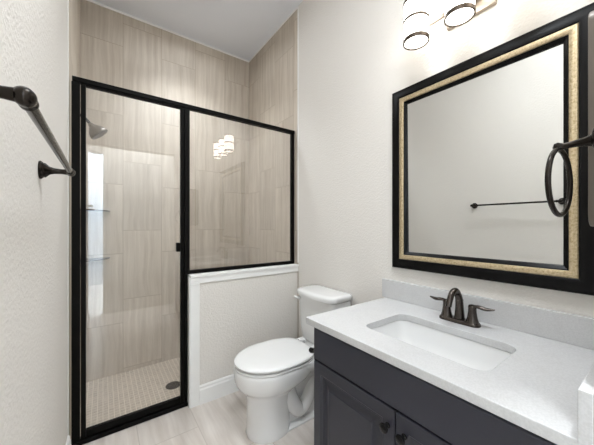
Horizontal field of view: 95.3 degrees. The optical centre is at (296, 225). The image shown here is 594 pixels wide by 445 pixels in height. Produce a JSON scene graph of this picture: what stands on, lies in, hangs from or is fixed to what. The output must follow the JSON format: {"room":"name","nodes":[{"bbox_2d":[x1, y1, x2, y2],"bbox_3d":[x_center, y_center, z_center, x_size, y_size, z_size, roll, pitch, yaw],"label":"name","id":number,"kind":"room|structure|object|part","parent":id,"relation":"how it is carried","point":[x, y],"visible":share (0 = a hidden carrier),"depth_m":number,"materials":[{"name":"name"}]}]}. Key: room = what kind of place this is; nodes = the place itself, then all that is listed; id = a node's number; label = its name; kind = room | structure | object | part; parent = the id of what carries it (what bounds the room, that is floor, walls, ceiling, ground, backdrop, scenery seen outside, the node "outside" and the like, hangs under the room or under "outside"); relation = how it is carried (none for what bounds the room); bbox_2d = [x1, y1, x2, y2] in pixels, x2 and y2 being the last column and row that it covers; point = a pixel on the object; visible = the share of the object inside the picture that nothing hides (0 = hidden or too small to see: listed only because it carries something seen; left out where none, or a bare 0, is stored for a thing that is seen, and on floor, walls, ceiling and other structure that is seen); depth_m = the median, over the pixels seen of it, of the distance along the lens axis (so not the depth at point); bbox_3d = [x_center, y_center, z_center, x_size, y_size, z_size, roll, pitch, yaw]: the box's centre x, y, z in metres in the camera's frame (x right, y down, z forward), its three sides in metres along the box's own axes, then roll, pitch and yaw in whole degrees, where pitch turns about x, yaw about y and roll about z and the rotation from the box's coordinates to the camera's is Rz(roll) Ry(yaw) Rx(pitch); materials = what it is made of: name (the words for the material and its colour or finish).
{"room":"bathroom","nodes":[
{"label":"bathroom","id":0,"kind":"room"},
{"bbox_2d":[0,0,79,444],"bbox_3d":[-0.885,-0.270,0.873,0.120,3.220,3.230,0,0,-36],"label":"wall","id":1,"kind":"structure","parent":0,"point":[33,33],"depth_m":0.74,"materials":[{"name":"white paint"}]},
{"bbox_2d":[0,85,75,178],"bbox_3d":[-0.539,-0.161,0.565,0.082,0.053,0.651,0,0,-36],"label":"towel bar","id":2,"kind":"object","parent":1,"relation":"attached to","point":[23,96],"visible":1,"depth_m":0.40,"materials":[{"name":"brown metal"}]},
{"bbox_3d":[-0.369,-0.161,0.318,0.070,0.053,0.053,0,0,-36],"label":"post","id":3,"kind":"part","parent":2,"relation":"part of","materials":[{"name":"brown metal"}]},
{"bbox_3d":[-0.718,-0.161,0.804,0.070,0.053,0.053,0,0,-36],"label":"post","id":4,"kind":"part","parent":2,"relation":"part of","materials":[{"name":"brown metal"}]},
{"bbox_2d":[68,0,68,434],"bbox_3d":[-1.205,-0.330,1.423,0.006,3.100,0.012,0,0,-36],"label":"trim","id":5,"kind":"structure","parent":1,"relation":"attached to","point":[68,0],"depth_m":1.42,"materials":[{"name":"white paint"}]},
{"bbox_2d":[66,435,70,444],"bbox_3d":[-0.537,1.156,0.504,0.015,0.128,2.225,0,0,-36],"label":"baseboard","id":6,"kind":"structure","parent":1,"relation":"attached to","point":[68,442],"depth_m":1.38,"materials":[{"name":"white paint"}]},
{"bbox_2d":[80,114,107,139],"bbox_3d":[-1.448,-0.703,1.915,0.178,0.185,0.124,0,0,-36],"label":"shower fixture","id":7,"kind":"object","parent":1,"relation":"attached to","point":[95,131],"visible":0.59,"depth_m":1.90,"materials":[{"name":"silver metal"}]},
{"bbox_2d":[80,357,179,435],"bbox_3d":[-0.906,1.320,2.301,1.510,0.040,0.885,0,0,-36],"label":"floor","id":8,"kind":"structure","parent":0,"point":[113,396],"depth_m":2.12,"materials":[{"name":"tile"}]},
{"bbox_2d":[166,381,179,389],"bbox_3d":[-1.005,1.296,2.196,0.112,0.007,0.112,0,0,-36],"label":"floor drain","id":9,"kind":"object","parent":8,"relation":"on","point":[175,384],"visible":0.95,"depth_m":2.18,"materials":[{"name":"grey metal"}]},
{"bbox_2d":[80,0,248,383],"bbox_3d":[-1.199,-0.270,2.709,1.750,3.220,0.120,0,0,-36],"label":"wall","id":10,"kind":"structure","parent":0,"point":[133,170],"depth_m":2.51,"materials":[{"name":"tile"}]},
{"bbox_2d":[80,257,109,261],"bbox_3d":[-1.638,0.279,2.197,0.200,0.008,0.200,0,0,-36],"label":"corner shelf","id":11,"kind":"object","parent":10,"relation":"attached to","point":[104,258],"visible":0.84,"depth_m":2.18,"materials":[{"name":"clear glass"}]},
{"bbox_2d":[80,209,109,211],"bbox_3d":[-1.638,-0.121,2.197,0.200,0.008,0.200,0,0,-36],"label":"corner shelf","id":12,"kind":"object","parent":10,"relation":"attached to","point":[80,209],"visible":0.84,"depth_m":2.15,"materials":[{"name":"clear glass"}]},
{"bbox_2d":[86,0,248,61],"bbox_3d":[-1.162,-1.872,2.658,1.510,0.016,0.006,0,0,-36],"label":"trim","id":13,"kind":"structure","parent":10,"relation":"attached to","point":[92,1],"depth_m":2.57,"materials":[{"name":"white paint"}]},
{"bbox_2d":[93,0,302,60],"bbox_3d":[-0.362,-1.905,1.543,1.750,0.050,2.990,0,0,-36],"label":"ceiling","id":14,"kind":"structure","parent":0,"point":[239,28],"depth_m":2.44,"materials":[{"name":"paint"}]},
{"bbox_2d":[84,390,313,444],"bbox_3d":[0.176,1.280,0.775,1.530,0.120,2.855,0,0,-36],"label":"floor","id":15,"kind":"structure","parent":0,"point":[220,421],"depth_m":1.61,"materials":[{"name":"tile"}]},
{"bbox_2d":[71,75,294,444],"bbox_3d":[-0.636,0.199,1.921,1.502,2.042,0.056,0,0,-36],"label":"shower door frame","id":16,"kind":"structure","parent":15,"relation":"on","point":[92,433],"depth_m":1.55,"materials":[{"name":"brown metal"}]},
{"bbox_3d":[-0.999,1.207,1.666,0.615,0.026,0.048,0,0,-36],"label":"sill","id":17,"kind":"part","parent":16,"relation":"part of","materials":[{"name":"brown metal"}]},
{"bbox_3d":[-0.991,0.200,1.677,0.546,1.981,0.028,0,0,-36],"label":"door","id":18,"kind":"part","parent":16,"relation":"part of","materials":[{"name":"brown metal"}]},
{"bbox_3d":[-0.790,0.145,1.798,0.024,0.060,0.034,0,0,-36],"label":"handle","id":19,"kind":"part","parent":16,"relation":"part of","materials":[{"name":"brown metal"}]},
{"bbox_3d":[-0.637,-0.808,1.931,1.492,0.028,0.040,0,0,-36],"label":"header rail","id":20,"kind":"part","parent":16,"relation":"part of","materials":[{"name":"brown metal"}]},
{"bbox_3d":[-0.386,0.321,2.111,0.870,0.026,0.028,0,0,-36],"label":"rail","id":21,"kind":"part","parent":16,"relation":"part of","materials":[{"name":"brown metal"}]},
{"bbox_2d":[233,285,351,443],"bbox_3d":[-0.037,0.837,1.727,0.753,0.766,0.392,0,0,-36],"label":"toilet","id":22,"kind":"object","parent":15,"relation":"on","point":[275,376],"visible":0.81,"depth_m":1.58,"materials":[{"name":"white ceramic"}]},
{"bbox_3d":[-0.143,0.811,1.651,0.487,0.011,0.366,0,0,-36],"label":"seat","id":23,"kind":"part","parent":22,"relation":"part of","materials":[{"name":"white plastic"}]},
{"bbox_3d":[-0.142,0.789,1.652,0.486,0.034,0.368,0,0,-36],"label":"lid","id":24,"kind":"part","parent":22,"relation":"part of","materials":[{"name":"white plastic"}]},
{"bbox_3d":[0.173,0.475,1.878,0.235,0.043,0.392,0,0,-36],"label":"tank lid","id":25,"kind":"part","parent":22,"relation":"part of","materials":[{"name":"white ceramic"}]},
{"bbox_3d":[0.179,0.657,1.882,0.201,0.320,0.378,0,0,-36],"label":"tank","id":26,"kind":"part","parent":22,"relation":"part of","materials":[{"name":"white ceramic"}]},
{"bbox_2d":[314,327,556,444],"bbox_3d":[0.543,0.836,1.034,0.628,0.769,0.864,0,0,-36],"label":"vanity cabinet","id":27,"kind":"object","parent":15,"relation":"on","point":[360,398],"visible":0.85,"depth_m":0.90,"materials":[{"name":"grey paint"}]},
{"bbox_3d":[0.201,0.851,1.041,0.020,0.509,0.409,0,0,-36],"label":"door","id":28,"kind":"part","parent":27,"relation":"part of","materials":[{"name":"grey paint"}]},
{"bbox_3d":[0.286,0.656,0.879,0.030,0.031,0.031,0,0,-36],"label":"knob","id":29,"kind":"part","parent":27,"relation":"part of","materials":[{"name":"black metal"}]},
{"bbox_3d":[0.321,0.656,0.831,0.030,0.031,0.031,0,0,-36],"label":"knob","id":30,"kind":"part","parent":27,"relation":"part of","materials":[{"name":"black metal"}]},
{"bbox_3d":[0.445,0.851,0.701,0.020,0.509,0.419,0,0,-36],"label":"door","id":31,"kind":"part","parent":27,"relation":"part of","materials":[{"name":"grey paint"}]},
{"bbox_2d":[306,297,593,444],"bbox_3d":[0.546,0.435,1.052,0.604,0.030,0.897,0,0,-36],"label":"countertop","id":32,"kind":"structure","parent":27,"relation":"on","point":[534,389],"depth_m":0.82,"materials":[{"name":"white stone"}]},
{"bbox_2d":[372,320,510,370],"bbox_3d":[0.520,0.518,1.033,0.344,0.135,0.512,0,0,-36],"label":"sink","id":33,"kind":"object","parent":32,"relation":"in","point":[472,354],"visible":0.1,"depth_m":1.12,"materials":[{"name":"white ceramic"}]},
{"bbox_2d":[430,288,494,327],"bbox_3d":[0.675,0.343,1.155,0.136,0.153,0.261,0,0,-36],"label":"faucet","id":34,"kind":"object","parent":32,"relation":"on","point":[472,321],"visible":1,"depth_m":1.15,"materials":[{"name":"brown metal"}]},
{"bbox_3d":[0.653,0.339,1.251,0.026,0.018,0.080,0,0,-36],"label":"lever","id":35,"kind":"part","parent":34,"relation":"part of","materials":[{"name":"brown metal"}]},
{"bbox_3d":[0.674,0.369,1.218,0.049,0.076,0.049,0,0,-36],"label":"handle","id":36,"kind":"part","parent":34,"relation":"part of","materials":[{"name":"brown metal"}]},
{"bbox_3d":[0.672,0.337,1.153,0.130,0.142,0.042,0,0,-36],"label":"spout","id":37,"kind":"part","parent":34,"relation":"part of","materials":[{"name":"brown metal"}]},
{"bbox_3d":[0.705,0.412,1.176,0.054,0.016,0.164,0,0,-36],"label":"plate","id":38,"kind":"part","parent":34,"relation":"part of","materials":[{"name":"brown metal"}]},
{"bbox_3d":[0.735,0.369,1.134,0.049,0.076,0.049,0,0,-36],"label":"handle","id":39,"kind":"part","parent":34,"relation":"part of","materials":[{"name":"brown metal"}]},
{"bbox_3d":[0.759,0.339,1.103,0.026,0.018,0.080,0,0,-36],"label":"lever","id":40,"kind":"part","parent":34,"relation":"part of","materials":[{"name":"brown metal"}]},
{"bbox_2d":[578,363,593,444],"bbox_3d":[0.788,0.367,0.686,0.596,0.104,0.020,0,0,-36],"label":"side splash","id":41,"kind":"object","parent":32,"relation":"on","point":[586,389],"visible":1,"depth_m":0.51,"materials":[{"name":"white stone"}]},
{"bbox_2d":[200,271,297,384],"bbox_3d":[-0.388,0.836,2.114,0.885,0.968,0.112,0,0,-36],"label":"wall","id":42,"kind":"structure","parent":0,"point":[236,315],"depth_m":2.02,"materials":[{"name":"white paint"}]},
{"bbox_2d":[188,277,189,408],"bbox_3d":[-0.748,0.786,1.851,0.008,0.868,0.120,0,0,-36],"label":"trim","id":43,"kind":"structure","parent":42,"relation":"attached to","point":[188,277],"depth_m":1.80,"materials":[{"name":"white paint"}]},
{"bbox_2d":[190,283,199,407],"bbox_3d":[-0.689,0.807,1.822,0.062,0.826,0.012,0,0,-36],"label":"trim","id":44,"kind":"structure","parent":42,"relation":"attached to","point":[194,288],"depth_m":1.81,"materials":[{"name":"white paint"}]},
{"bbox_2d":[200,374,238,404],"bbox_3d":[-0.327,1.156,2.080,0.827,0.128,0.015,0,0,-36],"label":"baseboard","id":45,"kind":"structure","parent":42,"relation":"attached to","point":[210,391],"depth_m":1.90,"materials":[{"name":"white paint"}]},
{"bbox_2d":[187,264,298,283],"bbox_3d":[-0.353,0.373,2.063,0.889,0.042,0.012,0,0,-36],"label":"trim","id":46,"kind":"structure","parent":42,"relation":"attached to","point":[290,269],"depth_m":2.01,"materials":[{"name":"white paint"}]},
{"bbox_2d":[249,0,593,337],"bbox_3d":[0.335,-0.270,1.969,0.120,3.220,2.870,0,0,-36],"label":"wall","id":47,"kind":"structure","parent":0,"point":[352,56],"depth_m":1.86,"materials":[{"name":"white paint"}]},
{"bbox_2d":[249,7,296,61],"bbox_3d":[-0.273,-1.872,2.708,0.006,0.016,0.949,0,0,-36],"label":"trim","id":48,"kind":"structure","parent":47,"relation":"attached to","point":[295,9],"depth_m":2.63,"materials":[{"name":"white paint"}]},
{"bbox_2d":[297,6,297,262],"bbox_3d":[0.009,-0.780,2.320,0.006,2.200,0.010,0,0,-36],"label":"trim","id":49,"kind":"structure","parent":47,"relation":"attached to","point":[297,6],"depth_m":2.32,"materials":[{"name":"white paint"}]},
{"bbox_2d":[403,0,496,50],"bbox_3d":[0.720,-1.004,1.178,0.175,0.224,0.579,0,0,-36],"label":"vanity light","id":50,"kind":"object","parent":47,"relation":"attached to","point":[416,24],"visible":1,"depth_m":1.27,"materials":[{"name":"white glass"}]},
{"bbox_3d":[0.582,-0.993,1.322,0.112,0.194,0.112,0,0,-36],"label":"lamp shade","id":51,"kind":"part","parent":50,"relation":"part of","materials":[{"name":"white glass"}]},
{"bbox_3d":[0.697,-0.993,1.161,0.112,0.194,0.112,0,0,-36],"label":"lamp shade","id":52,"kind":"part","parent":50,"relation":"part of","materials":[{"name":"white glass"}]},
{"bbox_2d":[382,278,593,349],"bbox_3d":[0.778,0.367,1.230,0.020,0.104,0.917,0,0,-36],"label":"backsplash","id":53,"kind":"structure","parent":47,"relation":"attached to","point":[578,330],"depth_m":1.08,"materials":[{"name":"white stone"}]},
{"bbox_2d":[392,2,593,295],"bbox_3d":[0.777,-0.257,1.220,0.032,0.987,0.798,0,0,-36],"label":"wall mirror","id":54,"kind":"object","parent":47,"relation":"attached to","point":[473,140],"visible":0.97,"depth_m":1.13,"materials":[{"name":"black paint"}]},
{"bbox_2d":[407,43,562,264],"bbox_3d":[0.785,-0.257,1.226,0.009,0.815,0.626,0,0,-36],"label":"mirror glass","id":55,"kind":"object","parent":54,"relation":"attached to","point":[480,142],"depth_m":1.16,"materials":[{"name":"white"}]},
{"bbox_3d":[0.524,-0.330,0.411,1.630,3.100,0.117,0,0,-36],"label":"wall","id":56,"kind":"structure","parent":0,"visible":0},
{"bbox_2d":[545,128,593,216],"bbox_3d":[0.598,-0.111,0.580,0.154,0.186,0.073,0,0,-36],"label":"towel ring","id":57,"kind":"object","parent":56,"relation":"attached to","point":[588,140],"visible":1,"depth_m":0.58,"materials":[{"name":"brown metal"}]},
{"bbox_3d":[0.598,-0.177,0.580,0.053,0.053,0.073,0,0,-36],"label":"post","id":58,"kind":"part","parent":57,"relation":"part of","materials":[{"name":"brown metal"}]},
{"bbox_2d":[588,11,593,226],"bbox_3d":[0.730,-0.243,0.647,0.170,0.492,0.026,0,0,-36],"label":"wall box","id":59,"kind":"object","parent":56,"relation":"attached to","point":[591,14],"visible":1,"depth_m":0.60,"materials":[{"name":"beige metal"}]}
]}

